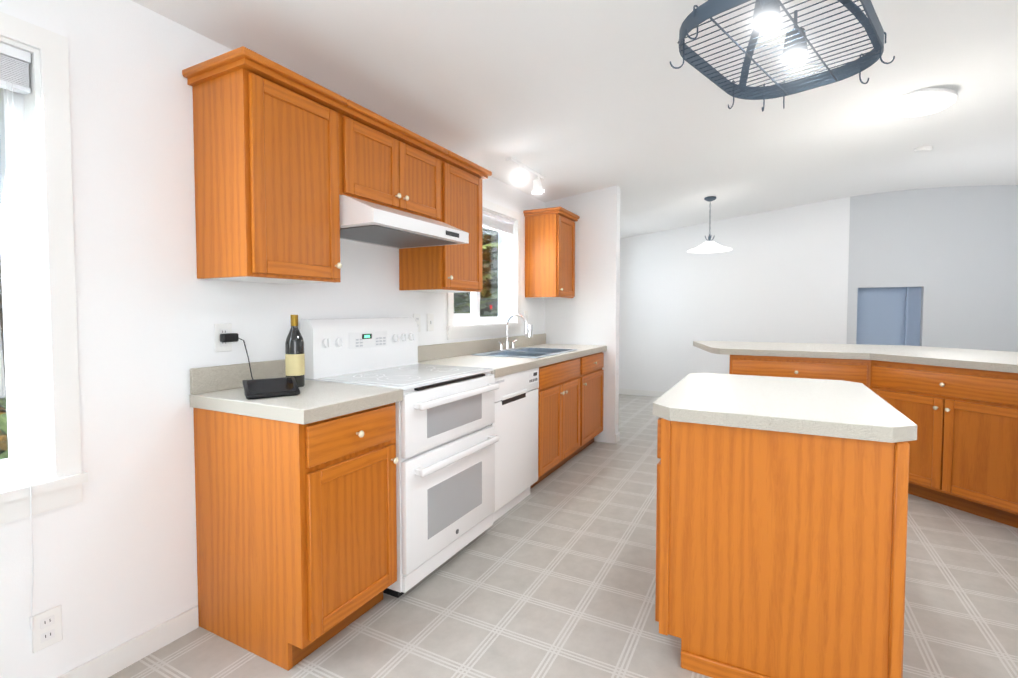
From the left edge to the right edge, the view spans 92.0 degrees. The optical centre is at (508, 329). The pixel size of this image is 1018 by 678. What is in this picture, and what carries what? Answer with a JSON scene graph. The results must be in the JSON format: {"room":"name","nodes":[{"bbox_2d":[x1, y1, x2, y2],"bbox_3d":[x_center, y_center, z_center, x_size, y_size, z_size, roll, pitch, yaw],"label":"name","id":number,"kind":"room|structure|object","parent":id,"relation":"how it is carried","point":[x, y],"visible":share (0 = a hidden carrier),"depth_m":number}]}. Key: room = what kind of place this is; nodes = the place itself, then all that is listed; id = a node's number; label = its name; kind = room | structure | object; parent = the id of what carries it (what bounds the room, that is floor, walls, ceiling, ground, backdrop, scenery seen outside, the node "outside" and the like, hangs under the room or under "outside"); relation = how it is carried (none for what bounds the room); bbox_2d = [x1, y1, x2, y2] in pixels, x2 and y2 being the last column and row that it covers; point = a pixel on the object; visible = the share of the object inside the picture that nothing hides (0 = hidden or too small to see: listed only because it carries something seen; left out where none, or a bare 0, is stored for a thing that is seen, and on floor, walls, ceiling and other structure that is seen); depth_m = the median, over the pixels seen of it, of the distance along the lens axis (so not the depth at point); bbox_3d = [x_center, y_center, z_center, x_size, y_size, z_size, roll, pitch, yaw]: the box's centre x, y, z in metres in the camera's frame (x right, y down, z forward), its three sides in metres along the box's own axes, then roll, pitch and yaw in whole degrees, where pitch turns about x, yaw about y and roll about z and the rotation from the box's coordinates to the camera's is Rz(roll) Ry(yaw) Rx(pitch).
{"room":"kitchen","nodes":[
{"label":"kitchen","id":0,"kind":"room"},
{"bbox_2d":[0,0,544,677],"bbox_3d":[-0.473,-0.088,3.513,0.160,3.500,9.120,1,2,28],"label":"wall","id":1,"kind":"structure","parent":0,"point":[116,558],"depth_m":1.74},
{"bbox_2d":[0,11,87,523],"bbox_3d":[-1.833,-0.153,0.876,0.180,1.475,1.665,1,2,28],"label":"window","id":2,"kind":"structure","parent":1,"relation":"in","point":[29,249],"depth_m":1.53},
{"bbox_2d":[29,480,33,629],"bbox_3d":[-1.437,0.678,1.478,0.025,0.460,0.013,1,2,28],"label":"cord","id":3,"kind":"object","parent":2,"relation":"hanging from","point":[31,617],"visible":0.96,"depth_m":1.48},
{"bbox_2d":[32,605,62,652],"bbox_3d":[-1.437,0.931,1.532,0.007,0.115,0.072,1,2,28],"label":"electrical outlet","id":4,"kind":"object","parent":1,"relation":"attached to","point":[47,629],"visible":0.94,"depth_m":1.53},
{"bbox_2d":[56,605,198,677],"bbox_3d":[-1.834,1.172,0.780,0.011,0.085,2.615,1,2,28],"label":"baseboard","id":5,"kind":"structure","parent":1,"relation":"attached to","point":[113,661],"depth_m":1.75},
{"bbox_2d":[214,323,231,351],"bbox_3d":[-1.168,0.032,2.012,0.007,0.115,0.072,1,2,28],"label":"outlet","id":6,"kind":"object","parent":1,"relation":"attached to","point":[219,329],"visible":0.71,"depth_m":2.00},
{"bbox_2d":[220,333,252,379],"bbox_3d":[-1.057,0.126,1.989,0.212,0.219,0.097,1,2,28],"label":"plug","id":7,"kind":"object","parent":6,"relation":"attached to","point":[229,337],"visible":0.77,"depth_m":2.01},
{"bbox_2d":[182,46,346,283],"bbox_3d":[-0.961,-0.593,1.993,0.365,0.784,0.480,1,2,28],"label":"upper cabinet","id":8,"kind":"object","parent":1,"relation":"attached to","point":[266,161],"visible":1,"depth_m":1.86},
{"bbox_2d":[338,99,447,220],"bbox_3d":[-0.674,-0.804,2.530,0.365,0.402,0.750,1,2,28],"label":"upper cabinet","id":9,"kind":"object","parent":1,"relation":"attached to","point":[383,161],"visible":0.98,"depth_m":2.39},
{"bbox_2d":[339,195,468,248],"bbox_3d":[-0.614,-0.534,2.509,0.500,0.136,0.742,1,2,28],"label":"range hood","id":10,"kind":"object","parent":9,"relation":"attached to","point":[363,221],"visible":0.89,"depth_m":2.34},
{"bbox_2d":[413,314,420,331],"bbox_3d":[-0.584,-0.044,3.121,0.007,0.115,0.072,1,2,28],"label":"electrical outlet","id":11,"kind":"object","parent":1,"relation":"attached to","point":[416,317],"visible":0.73,"depth_m":3.13},
{"bbox_2d":[427,314,433,330],"bbox_3d":[-0.516,-0.049,3.243,0.013,0.115,0.072,1,2,28],"label":"light switch","id":12,"kind":"object","parent":1,"relation":"attached to","point":[430,322],"visible":1,"depth_m":3.24},
{"bbox_2d":[399,150,491,292],"bbox_3d":[-0.385,-0.634,3.088,0.365,0.784,0.494,1,2,28],"label":"upper cabinet","id":13,"kind":"object","parent":1,"relation":"attached to","point":[456,268],"visible":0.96,"depth_m":2.94},
{"bbox_2d":[446,199,522,339],"bbox_3d":[-0.222,-0.482,3.932,0.180,1.065,1.150,1,2,28],"label":"window","id":14,"kind":"structure","parent":1,"relation":"in","point":[504,222],"depth_m":4.21},
{"bbox_2d":[524,311,527,322],"bbox_3d":[0.163,-0.117,4.534,0.013,0.115,0.072,1,2,28],"label":"light switch","id":15,"kind":"object","parent":1,"relation":"attached to","point":[526,315],"visible":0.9,"depth_m":4.53},
{"bbox_2d":[523,207,579,298],"bbox_3d":[0.401,-0.690,4.584,0.365,0.784,0.488,1,2,28],"label":"upper cabinet","id":16,"kind":"object","parent":1,"relation":"attached to","point":[549,253],"visible":1,"depth_m":4.43},
{"bbox_2d":[108,394,1017,677],"bbox_3d":[1.590,1.211,2.477,4.820,0.120,9.120,1,2,28],"label":"floor","id":17,"kind":"structure","parent":0,"point":[552,574],"depth_m":2.09},
{"bbox_2d":[193,402,397,670],"bbox_3d":[-0.828,0.731,1.990,0.648,0.875,0.480,1,2,28],"label":"base cabinet","id":18,"kind":"object","parent":17,"relation":"on","point":[296,530],"visible":1,"depth_m":1.79},
{"bbox_2d":[190,359,402,423],"bbox_3d":[-0.835,0.221,1.968,0.638,0.148,0.495,1,2,28],"label":"countertop","id":19,"kind":"structure","parent":18,"relation":"on","point":[218,388],"depth_m":1.89},
{"bbox_2d":[242,377,299,399],"bbox_3d":[-0.903,0.220,1.869,0.184,0.059,0.118,-1,3,-34],"label":"tablet","id":20,"kind":"object","parent":19,"relation":"on","point":[269,388],"visible":0.98,"depth_m":1.85},
{"bbox_2d":[285,315,304,386],"bbox_3d":[-0.908,0.089,2.087,0.075,0.305,0.075,1,2,28],"label":"wine bottle","id":21,"kind":"object","parent":19,"relation":"on","point":[294,357],"visible":0.9,"depth_m":2.06},
{"bbox_2d":[300,317,498,597],"bbox_3d":[-0.506,0.546,2.526,0.680,1.205,0.773,1,2,28],"label":"range","id":22,"kind":"object","parent":17,"relation":"on","point":[447,439],"visible":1,"depth_m":2.35},
{"bbox_2d":[491,367,538,521],"bbox_3d":[-0.202,0.689,3.170,0.604,0.872,0.623,1,2,28],"label":"dishwasher","id":23,"kind":"object","parent":17,"relation":"on","point":[515,423],"visible":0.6,"depth_m":3.01},
{"bbox_2d":[530,358,579,488],"bbox_3d":[0.140,0.663,3.832,0.648,0.875,0.855,1,2,28],"label":"base cabinet","id":24,"kind":"object","parent":17,"relation":"on","point":[559,415],"visible":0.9,"depth_m":3.64},
{"bbox_2d":[418,333,606,377],"bbox_3d":[0.139,0.152,3.821,0.638,0.148,2.140,1,2,28],"label":"countertop","id":25,"kind":"structure","parent":24,"relation":"on","point":[455,354],"depth_m":3.42},
{"bbox_2d":[497,313,532,350],"bbox_3d":[0.060,0.017,3.915,0.228,0.296,0.314,1,2,28],"label":"faucet","id":26,"kind":"object","parent":25,"relation":"on","point":[528,330],"visible":1,"depth_m":3.90},
{"bbox_2d":[471,347,576,357],"bbox_3d":[0.144,0.260,3.818,0.526,0.180,0.806,1,2,28],"label":"sink","id":27,"kind":"object","parent":25,"relation":"in","point":[525,352],"visible":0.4,"depth_m":3.82},
{"bbox_2d":[570,352,603,458],"bbox_3d":[0.490,0.638,4.497,0.648,0.875,0.648,1,2,28],"label":"base cabinet","id":28,"kind":"object","parent":17,"relation":"on","point":[591,376],"visible":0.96,"depth_m":4.33},
{"bbox_2d":[653,373,916,677],"bbox_3d":[1.063,0.710,2.034,0.763,0.914,1.080,1,2,28],"label":"kitchen island","id":29,"kind":"object","parent":17,"relation":"on","point":[781,521],"visible":1,"depth_m":1.58},
{"bbox_2d":[729,365,872,390],"bbox_3d":[2.832,0.654,3.732,2.106,0.900,0.873,1,2,28],"label":"base cabinet","id":30,"kind":"object","parent":17,"relation":"on","point":[830,374],"depth_m":3.67},
{"bbox_2d":[873,369,1017,527],"bbox_3d":[3.017,0.686,3.188,1.086,0.875,1.070,1,2,28],"label":"base cabinet","id":31,"kind":"object","parent":17,"relation":"on","point":[958,407],"depth_m":2.99},
{"bbox_2d":[693,341,1017,376],"bbox_3d":[2.734,0.195,3.677,2.734,0.070,1.754,1,2,28],"label":"countertop","id":32,"kind":"structure","parent":31,"relation":"on","point":[766,355],"depth_m":3.60},
{"bbox_2d":[131,0,1017,238],"bbox_3d":[1.590,-1.388,2.380,4.820,0.478,9.120,1,2,28],"label":"ceiling","id":33,"kind":"structure","parent":0,"point":[566,98],"depth_m":2.78},
{"bbox_2d":[507,157,544,192],"bbox_3d":[0.153,-1.178,3.816,0.102,0.152,0.610,1,2,28],"label":"track light","id":34,"kind":"object","parent":33,"relation":"attached to","point":[519,176],"visible":1,"depth_m":3.75},
{"bbox_2d":[687,196,731,252],"bbox_3d":[2.186,-1.150,5.354,0.456,0.574,0.456,1,2,28],"label":"pendant lamp","id":35,"kind":"object","parent":33,"relation":"hanging from","point":[709,246],"visible":1,"depth_m":5.35},
{"bbox_2d":[670,0,894,111],"bbox_3d":[0.976,-1.161,1.772,0.875,0.421,0.586,-2,3,-43],"label":"pot rack","id":36,"kind":"object","parent":33,"relation":"hanging from","point":[766,14],"visible":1,"depth_m":1.80},
{"bbox_2d":[881,88,957,116],"bbox_3d":[2.693,-1.488,3.255,0.417,0.102,0.420,1,2,28],"label":"flush ceiling light","id":37,"kind":"object","parent":33,"relation":"attached to","point":[923,101],"visible":0.88,"depth_m":3.16},
{"bbox_2d":[914,146,932,152],"bbox_3d":[3.576,-1.555,4.247,0.127,0.046,0.128,1,2,28],"label":"smoke detector","id":38,"kind":"object","parent":33,"relation":"attached to","point":[923,149],"visible":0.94,"depth_m":4.21},
{"bbox_2d":[544,185,619,443],"bbox_3d":[0.701,-0.411,4.784,0.725,2.950,0.118,1,2,28],"label":"wall","id":39,"kind":"structure","parent":0,"point":[588,314],"depth_m":4.65},
{"bbox_2d":[615,432,619,442],"bbox_3d":[0.745,1.019,4.876,0.707,0.085,0.032,1,2,28],"label":"baseboard","id":40,"kind":"structure","parent":39,"relation":"attached to","point":[617,436],"depth_m":4.65},
{"bbox_2d":[619,185,1017,391],"bbox_3d":[3.673,-0.471,6.383,4.500,2.950,0.160,1,2,28],"label":"wall","id":41,"kind":"structure","parent":0,"point":[932,267],"depth_m":6.12},
{"bbox_2d":[619,388,665,396],"bbox_3d":[3.634,0.964,6.360,4.499,0.085,0.011,1,2,28],"label":"baseboard","id":42,"kind":"structure","parent":41,"relation":"attached to","point":[621,391],"depth_m":7.24},
{"label":"outside","id":43,"kind":"structure","parent":0,"visible":0},
{"bbox_3d":[-27.063,0.950,25.327,67.120,0.200,100.000,1,2,28],"label":"ground","id":44,"kind":"structure","parent":43,"visible":0},
{"bbox_2d":[0,326,5,397],"bbox_3d":[-11.040,0.216,10.101,1.240,2.400,2.600,0,2,-2],"label":"shed","id":45,"kind":"object","parent":44,"relation":"on","point":[2,389],"depth_m":10.15},
{"bbox_2d":[0,227,497,459],"bbox_3d":[-10.368,-14.779,29.626,40.641,32.482,85.831,1,2,28],"label":"trees","id":46,"kind":"object","parent":44,"relation":"on","point":[487,251],"depth_m":17.65}
]}

